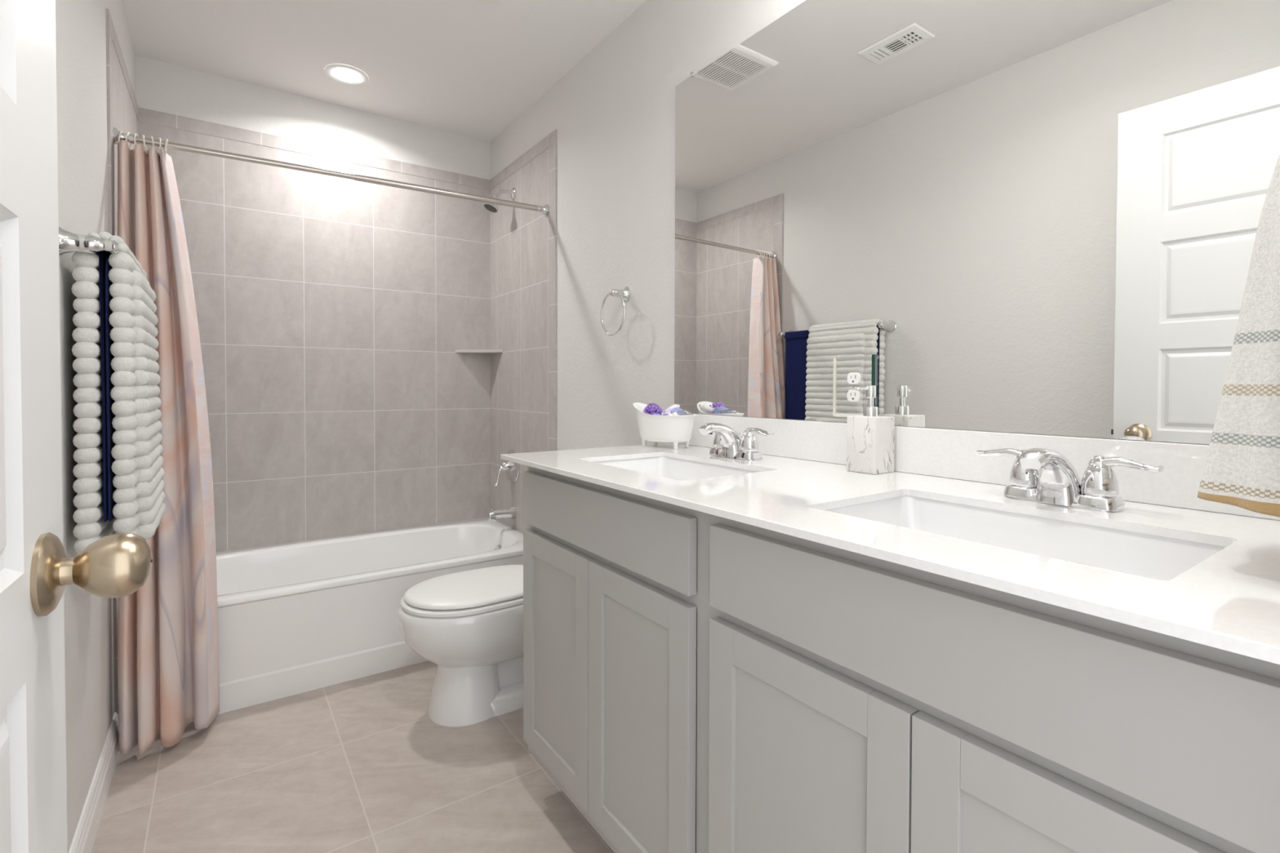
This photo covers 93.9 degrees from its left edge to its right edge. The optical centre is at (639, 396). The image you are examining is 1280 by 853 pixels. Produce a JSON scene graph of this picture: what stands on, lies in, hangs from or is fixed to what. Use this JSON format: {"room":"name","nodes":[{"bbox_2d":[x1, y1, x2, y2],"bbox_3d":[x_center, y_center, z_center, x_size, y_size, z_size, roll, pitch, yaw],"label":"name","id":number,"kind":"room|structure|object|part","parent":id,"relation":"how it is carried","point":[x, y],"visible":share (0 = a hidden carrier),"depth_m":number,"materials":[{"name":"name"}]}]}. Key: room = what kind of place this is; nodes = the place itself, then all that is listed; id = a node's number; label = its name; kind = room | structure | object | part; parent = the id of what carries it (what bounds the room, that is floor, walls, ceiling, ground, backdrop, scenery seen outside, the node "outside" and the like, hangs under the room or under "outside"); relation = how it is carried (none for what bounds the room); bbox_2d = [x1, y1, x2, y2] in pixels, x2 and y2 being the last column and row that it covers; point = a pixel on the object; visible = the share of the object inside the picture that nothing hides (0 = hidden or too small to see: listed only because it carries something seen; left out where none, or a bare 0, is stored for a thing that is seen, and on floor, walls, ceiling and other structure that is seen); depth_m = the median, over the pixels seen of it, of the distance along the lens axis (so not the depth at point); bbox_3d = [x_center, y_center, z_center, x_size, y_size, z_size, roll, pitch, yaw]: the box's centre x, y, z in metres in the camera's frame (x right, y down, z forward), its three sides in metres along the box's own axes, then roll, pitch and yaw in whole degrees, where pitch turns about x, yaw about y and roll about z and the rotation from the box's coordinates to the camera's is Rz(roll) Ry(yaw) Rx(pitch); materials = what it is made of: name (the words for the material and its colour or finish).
{"room":"bathroom","nodes":[
{"label":"bathroom","id":0,"kind":"room"},
{"bbox_2d":[55,0,136,852],"bbox_3d":[-1.200,-0.138,1.134,0.100,2.500,3.455,-1,1,-35],"label":"wall","id":1,"kind":"structure","parent":0,"point":[80,24],"depth_m":1.45,"materials":[{"name":"white paint"}]},
{"bbox_2d":[58,226,119,255],"bbox_3d":[-1.373,-0.333,1.552,0.099,0.060,0.702,-1,1,-35],"label":"towel bar","id":2,"kind":"object","parent":1,"relation":"attached to","point":[68,242],"visible":0.41,"depth_m":1.27,"materials":[{"name":"silver metal"}]},
{"bbox_2d":[98,251,116,522],"bbox_3d":[-1.353,-0.035,1.570,0.024,0.620,0.597,-1,1,-35],"label":"bath towel","id":3,"kind":"object","parent":2,"relation":"hanging from","point":[105,296],"visible":0.15,"depth_m":1.33,"materials":[{"name":"blue fabric"}]},
{"bbox_2d":[71,231,165,553],"bbox_3d":[-1.289,-0.010,1.492,0.139,0.715,0.421,-1,1,-35],"label":"bath towel","id":4,"kind":"object","parent":2,"relation":"hanging from","point":[139,495],"visible":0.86,"depth_m":1.34,"materials":[{"name":"white fabric"}]},
{"bbox_2d":[68,711,119,852],"bbox_3d":[-0.944,1.060,0.884,0.014,0.115,2.405,-1,1,-35],"label":"baseboard","id":5,"kind":"structure","parent":1,"relation":"attached to","point":[85,835],"depth_m":1.55,"materials":[{"name":"white paint"}]},
{"bbox_2d":[105,8,138,714],"bbox_3d":[-1.859,-0.050,2.172,0.009,2.286,0.790,-1,1,-35],"label":"tile wall","id":6,"kind":"structure","parent":1,"relation":"attached to","point":[122,108],"depth_m":1.91,"materials":[{"name":"stone"}]},
{"bbox_2d":[135,55,490,179],"bbox_3d":[-1.495,-0.170,2.974,1.526,2.500,0.100,-1,1,-35],"label":"wall","id":7,"kind":"structure","parent":0,"point":[161,86],"depth_m":2.81,"materials":[{"name":"white paint"}]},
{"bbox_2d":[137,106,490,552],"bbox_3d":[-1.464,-0.247,2.929,1.526,1.916,0.008,-1,1,-35],"label":"tile wall","id":8,"kind":"structure","parent":7,"relation":"attached to","point":[334,313],"depth_m":2.90,"materials":[{"name":"tile"}]},
{"bbox_2d":[455,349,502,353],"bbox_3d":[-0.872,-0.245,3.230,0.198,0.016,0.180,-1,1,-35],"label":"corner shelf","id":9,"kind":"object","parent":8,"relation":"attached to","point":[468,351],"visible":1,"depth_m":3.23,"materials":[{"name":"grey stone"}]},
{"bbox_2d":[91,660,613,852],"bbox_3d":[-0.180,1.155,1.111,1.726,0.080,4.700,-1,1,-35],"label":"floor","id":10,"kind":"structure","parent":0,"point":[361,765],"depth_m":1.69,"materials":[{"name":"tile"}]},
{"bbox_2d":[216,517,523,714],"bbox_3d":[-1.254,0.890,2.644,1.512,0.393,0.735,-1,1,-35],"label":"bathtub","id":11,"kind":"object","parent":10,"relation":"on","point":[295,618],"visible":0.61,"depth_m":2.34,"materials":[{"name":"white ceramic"}]},
{"bbox_2d":[397,564,523,726],"bbox_3d":[-0.488,0.712,2.200,0.761,0.768,0.450,-1,1,-35],"label":"toilet","id":12,"kind":"object","parent":10,"relation":"on","point":[468,624],"visible":0.5,"depth_m":2.01,"materials":[{"name":"white ceramic"}]},
{"bbox_3d":[-0.577,0.699,2.137,0.523,0.018,0.372,-1,1,-35],"label":"seat","id":13,"kind":"part","parent":12,"relation":"part of","materials":[{"name":"white plastic"}]},
{"bbox_3d":[-0.573,0.674,2.140,0.512,0.026,0.358,-1,1,-35],"label":"lid","id":14,"kind":"part","parent":12,"relation":"part of","materials":[{"name":"white plastic"}]},
{"bbox_2d":[523,466,1279,852],"bbox_3d":[0.335,0.648,1.204,0.564,0.934,1.520,-1,1,-35],"label":"vanity cabinet","id":15,"kind":"object","parent":10,"relation":"on","point":[695,681],"visible":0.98,"depth_m":0.80,"materials":[{"name":"grey paint"}]},
{"bbox_3d":[-0.214,0.662,1.513,0.019,0.586,0.356,-1,1,-35],"label":"cabinet door","id":16,"kind":"part","parent":15,"relation":"part of","materials":[{"name":"grey paint"}]},
{"bbox_3d":[-0.110,0.281,1.360,0.019,0.139,0.714,-1,1,-35],"label":"drawer","id":17,"kind":"part","parent":15,"relation":"part of","materials":[{"name":"grey paint"}]},
{"bbox_3d":[-0.008,0.668,1.220,0.019,0.586,0.356,-1,1,-35],"label":"cabinet door","id":18,"kind":"part","parent":15,"relation":"part of","materials":[{"name":"grey paint"}]},
{"bbox_3d":[0.229,0.674,0.881,0.019,0.586,0.362,-1,1,-35],"label":"cabinet door","id":19,"kind":"part","parent":15,"relation":"part of","materials":[{"name":"grey paint"}]},
{"bbox_2d":[500,443,1279,664],"bbox_3d":[0.314,0.175,1.183,0.617,0.012,1.550,-1,1,-35],"label":"countertop","id":20,"kind":"structure","parent":15,"relation":"on","point":[1229,601],"depth_m":0.77,"materials":[{"name":"white stone"}]},
{"bbox_2d":[633,402,697,448],"bbox_3d":[0.074,0.089,1.851,0.226,0.135,0.110,1,1,41],"label":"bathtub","id":21,"kind":"object","parent":20,"relation":"on","point":[675,429],"visible":0.91,"depth_m":1.79,"materials":[{"name":"white ceramic"}]},
{"bbox_2d":[677,409,693,415],"bbox_3d":[0.135,0.061,1.808,0.066,0.042,0.052,-1,1,-35],"label":"soap","id":22,"kind":"object","parent":21,"relation":"in","point":[684,412],"visible":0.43,"depth_m":1.80,"materials":[{"name":"white plastic"}]},
{"label":"cabinet filler","id":23,"kind":"object","parent":21,"relation":"in","visible":0},
{"bbox_2d":[643,403,662,414],"bbox_3d":[0.039,0.045,1.866,0.064,0.048,0.056,1,1,28],"label":"rose","id":24,"kind":"object","parent":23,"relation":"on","point":[651,408],"visible":0.8,"depth_m":1.85,"materials":[{"name":"purple fabric"}]},
{"bbox_2d":[662,408,672,415],"bbox_3d":[0.091,0.057,1.843,0.030,0.039,0.056,1,1,28],"label":"bottle","id":25,"kind":"object","parent":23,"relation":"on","point":[668,411],"visible":0.26,"depth_m":1.82,"materials":[{"name":"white plastic"}]},
{"bbox_2d":[663,404,679,413],"bbox_3d":[0.102,0.045,1.885,0.065,0.041,0.026,-1,1,-41],"label":"tube","id":26,"kind":"object","parent":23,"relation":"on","point":[674,406],"visible":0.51,"depth_m":1.88,"materials":[{"name":"white plastic"}]},
{"bbox_2d":[667,412,677,415],"bbox_3d":[0.102,0.065,1.803,0.049,0.036,0.048,1,1,28],"label":"sachet","id":27,"kind":"object","parent":23,"relation":"on","point":[668,413],"visible":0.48,"depth_m":1.79,"materials":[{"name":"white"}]},
{"bbox_2d":[671,407,683,413],"bbox_3d":[0.114,0.056,1.834,0.056,0.045,0.055,0,1,15],"label":"bath bomb","id":28,"kind":"object","parent":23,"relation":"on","point":[674,410],"visible":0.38,"depth_m":1.82,"materials":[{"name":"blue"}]},
{"bbox_2d":[593,456,758,479],"bbox_3d":[0.074,0.251,1.451,0.342,0.150,0.493,-1,1,-35],"label":"sink","id":29,"kind":"object","parent":20,"relation":"in","point":[676,468],"visible":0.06,"depth_m":1.64,"materials":[{"name":"white ceramic"}]},
{"bbox_2d":[698,422,774,460],"bbox_3d":[0.217,0.115,1.561,0.149,0.094,0.256,-1,1,-35],"label":"faucet","id":30,"kind":"object","parent":20,"relation":"on","point":[727,442],"visible":1,"depth_m":1.54,"materials":[{"name":"silver metal"}]},
{"bbox_3d":[0.223,0.126,1.629,0.048,0.068,0.048,-1,1,-35],"label":"handle","id":31,"kind":"part","parent":30,"relation":"part of","materials":[{"name":"silver metal"}]},
{"bbox_3d":[0.217,0.114,1.561,0.149,0.092,0.066,-1,1,-35],"label":"spout","id":32,"kind":"part","parent":30,"relation":"part of","materials":[{"name":"silver metal"}]},
{"bbox_3d":[0.253,0.151,1.587,0.057,0.020,0.159,-1,1,-35],"label":"plate","id":33,"kind":"part","parent":30,"relation":"part of","materials":[{"name":"silver metal"}]},
{"bbox_3d":[0.283,0.128,1.544,0.048,0.068,0.048,-1,1,-35],"label":"handle","id":34,"kind":"part","parent":30,"relation":"part of","materials":[{"name":"silver metal"}]},
{"bbox_3d":[0.299,0.091,1.517,0.030,0.021,0.091,-1,1,-33],"label":"lever handle","id":35,"kind":"part","parent":30,"relation":"part of","materials":[{"name":"silver metal"}]},
{"bbox_2d":[846,385,894,474],"bbox_3d":[0.507,0.071,1.320,0.080,0.191,0.072,-1,1,-35],"label":"soap dispenser","id":36,"kind":"object","parent":20,"relation":"on","point":[870,436],"visible":1,"depth_m":1.30,"materials":[{"name":"white stone"}]},
{"bbox_2d":[846,415,894,474],"bbox_3d":[0.510,0.105,1.323,0.072,0.122,0.072,-1,1,-35],"label":"bottle","id":37,"kind":"object","parent":36,"relation":"attached to","point":[870,439],"depth_m":1.30,"materials":[{"name":"white stone"}]},
{"bbox_2d":[824,495,1226,580],"bbox_3d":[0.501,0.263,0.841,0.342,0.150,0.497,-1,1,-35],"label":"sink","id":38,"kind":"object","parent":20,"relation":"in","point":[1140,554],"visible":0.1,"depth_m":0.91,"materials":[{"name":"white ceramic"}]},
{"bbox_2d":[975,448,1164,511],"bbox_3d":[0.648,0.126,0.945,0.149,0.094,0.256,-1,1,-35],"label":"faucet","id":39,"kind":"object","parent":20,"relation":"on","point":[1040,475],"visible":1,"depth_m":0.93,"materials":[{"name":"silver metal"}]},
{"bbox_3d":[0.636,0.100,1.037,0.030,0.021,0.091,-1,1,-37],"label":"lever handle","id":40,"kind":"part","parent":39,"relation":"part of","materials":[{"name":"silver metal"}]},
{"bbox_3d":[0.654,0.138,1.013,0.048,0.068,0.048,-1,1,-35],"label":"handle","id":41,"kind":"part","parent":39,"relation":"part of","materials":[{"name":"silver metal"}]},
{"bbox_3d":[0.648,0.125,0.945,0.149,0.092,0.066,-1,1,-35],"label":"spout","id":42,"kind":"part","parent":39,"relation":"part of","materials":[{"name":"silver metal"}]},
{"bbox_3d":[0.684,0.163,0.971,0.057,0.020,0.159,-1,1,-35],"label":"plate","id":43,"kind":"part","parent":39,"relation":"part of","materials":[{"name":"silver metal"}]},
{"bbox_3d":[0.714,0.139,0.928,0.048,0.068,0.048,-1,1,-35],"label":"handle","id":44,"kind":"part","parent":39,"relation":"part of","materials":[{"name":"silver metal"}]},
{"bbox_3d":[0.730,0.103,0.901,0.030,0.021,0.091,-1,1,-33],"label":"lever handle","id":45,"kind":"part","parent":39,"relation":"part of","materials":[{"name":"silver metal"}]},
{"bbox_3d":[0.332,0.293,0.727,0.019,0.139,0.720,-1,1,-35],"label":"drawer","id":46,"kind":"part","parent":15,"relation":"part of","materials":[{"name":"grey paint"}]},
{"bbox_3d":[0.436,0.680,0.584,0.019,0.586,0.355,-1,1,-35],"label":"cabinet door","id":47,"kind":"part","parent":15,"relation":"part of","materials":[{"name":"grey paint"}]},
{"bbox_2d":[121,0,646,142],"bbox_3d":[-0.531,-1.434,1.577,1.726,0.080,3.455,-1,1,-35],"label":"ceiling","id":48,"kind":"structure","parent":0,"point":[467,68],"depth_m":2.40,"materials":[{"name":"white paint"}]},
{"bbox_2d":[324,63,368,84],"bbox_3d":[-1.287,-1.410,2.623,0.172,0.007,0.172,-1,1,-35],"label":"recessed light","id":49,"kind":"object","parent":48,"relation":"in","point":[340,73],"visible":1,"depth_m":2.62,"materials":[{"name":"white paint"}]},
{"bbox_2d":[490,0,1209,450],"bbox_3d":[0.133,-0.151,2.065,0.100,2.500,3.455,-1,1,-35],"label":"wall","id":50,"kind":"structure","parent":0,"point":[612,114],"depth_m":2.26,"materials":[{"name":"white paint"}]},
{"bbox_2d":[112,127,549,215],"bbox_3d":[-1.051,-0.844,2.330,1.511,0.073,0.052,-1,1,-35],"label":"shower rod","id":51,"kind":"object","parent":50,"relation":"attached to","point":[545,208],"visible":0.94,"depth_m":2.24,"materials":[{"name":"silver metal"}]},
{"bbox_2d":[117,130,219,755],"bbox_3d":[-1.507,0.114,1.912,0.253,1.924,0.260,-1,1,-35],"label":"shower curtain","id":52,"kind":"object","parent":51,"relation":"hanging from","point":[168,650],"visible":0.67,"depth_m":1.91,"materials":[{"name":"fabric"}]},
{"bbox_2d":[483,186,515,212],"bbox_3d":[-0.714,-1.002,3.028,0.159,0.142,0.078,-1,1,-35],"label":"shower","id":53,"kind":"object","parent":50,"relation":"attached to","point":[491,207],"visible":0.84,"depth_m":3.02,"materials":[{"name":"silver metal"}]},
{"bbox_3d":[-0.694,-1.027,3.042,0.101,0.057,0.019,-1,1,-35],"label":"shower arm","id":54,"kind":"part","parent":53,"relation":"part of","materials":[{"name":"silver metal"}]},
{"bbox_2d":[493,448,519,486],"bbox_3d":[-0.704,0.368,3.083,0.102,0.189,0.176,-1,1,-35],"label":"shower valve","id":55,"kind":"object","parent":50,"relation":"attached to","point":[512,468],"visible":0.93,"depth_m":3.07,"materials":[{"name":"silver metal"}]},
{"bbox_3d":[-0.708,0.398,3.081,0.094,0.129,0.056,-1,1,-35],"label":"lever handle","id":56,"kind":"part","parent":55,"relation":"part of","materials":[{"name":"silver metal"}]},
{"bbox_2d":[489,129,556,533],"bbox_3d":[-0.611,-0.062,3.035,0.009,2.286,0.805,-1,1,-35],"label":"tile wall","id":57,"kind":"structure","parent":50,"relation":"attached to","point":[523,242],"depth_m":2.99,"materials":[{"name":"tile"}]},
{"bbox_2d":[488,506,516,522],"bbox_3d":[-0.706,0.601,3.058,0.138,0.067,0.050,-1,1,-35],"label":"tub spout","id":58,"kind":"object","parent":57,"relation":"attached to","point":[511,512],"visible":1,"depth_m":3.05,"materials":[{"name":"silver metal"}]},
{"bbox_2d":[600,286,631,335],"bbox_3d":[-0.079,-0.317,2.216,0.072,0.186,0.164,-1,1,-35],"label":"towel ring","id":59,"kind":"object","parent":50,"relation":"attached to","point":[624,294],"visible":1,"depth_m":2.21,"materials":[{"name":"silver metal"}]},
{"bbox_2d":[674,0,1279,444],"bbox_3d":[0.562,-0.480,1.350,0.010,1.091,1.553,-1,1,-35],"label":"wall mirror","id":60,"kind":"object","parent":50,"relation":"attached to","point":[1033,216],"visible":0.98,"depth_m":1.18,"materials":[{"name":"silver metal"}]},
{"bbox_2d":[832,354,875,417],"bbox_3d":[0.509,-0.024,1.423,0.007,0.148,0.114,-1,1,-35],"label":"wall outlet","id":61,"kind":"object","parent":60,"relation":"attached to","point":[851,373],"visible":0.89,"depth_m":1.43,"materials":[{"name":"plastic"}]},
{"bbox_2d":[847,390,860,401],"bbox_3d":[0.508,-0.002,1.422,0.003,0.028,0.034,-1,1,-35],"label":"receptacle","id":62,"kind":"object","parent":61,"relation":"attached to","point":[852,395],"depth_m":1.42,"materials":[{"name":"grey plastic"}]},
{"bbox_2d":[847,372,860,384],"bbox_3d":[0.508,-0.043,1.421,0.003,0.028,0.034,-1,1,-35],"label":"receptacle","id":63,"kind":"object","parent":61,"relation":"attached to","point":[853,378],"depth_m":1.42,"materials":[{"name":"grey plastic"}]},
{"bbox_2d":[678,413,1279,520],"bbox_3d":[0.558,0.116,1.353,0.021,0.100,1.550,-1,1,-35],"label":"backsplash","id":64,"kind":"structure","parent":50,"relation":"attached to","point":[948,453],"depth_m":1.17,"materials":[{"name":"white stone"}]},
{"bbox_3d":[0.422,-0.118,0.233,1.526,2.500,0.120,-1,1,-35],"label":"wall","id":65,"kind":"structure","parent":0,"visible":0},
{"bbox_2d":[0,0,152,852],"bbox_3d":[-0.351,0.075,0.241,0.179,2.086,0.775,-1,1,-34],"label":"door","id":66,"kind":"structure","parent":65,"relation":"in","point":[36,570],"depth_m":0.48,"materials":[{"name":"white paint"}]},
{"bbox_3d":[-0.473,0.150,0.528,0.064,0.057,0.057,-1,1,-34],"label":"knob","id":67,"kind":"part","parent":66,"relation":"part of","materials":[{"name":"gold metal"}]},
{"bbox_3d":[0.729,-0.308,0.563,0.164,0.186,0.074,-1,1,-35],"label":"towel ring","id":68,"kind":"object","parent":65,"relation":"attached to","visible":0},
{"bbox_2d":[1197,154,1279,517],"bbox_3d":[0.694,-0.107,0.618,0.262,0.440,0.143,-1,1,-35],"label":"hand towel","id":69,"kind":"object","parent":68,"relation":"hanging from","point":[1242,468],"visible":1,"depth_m":0.59,"materials":[{"name":"white fabric"}]}
]}

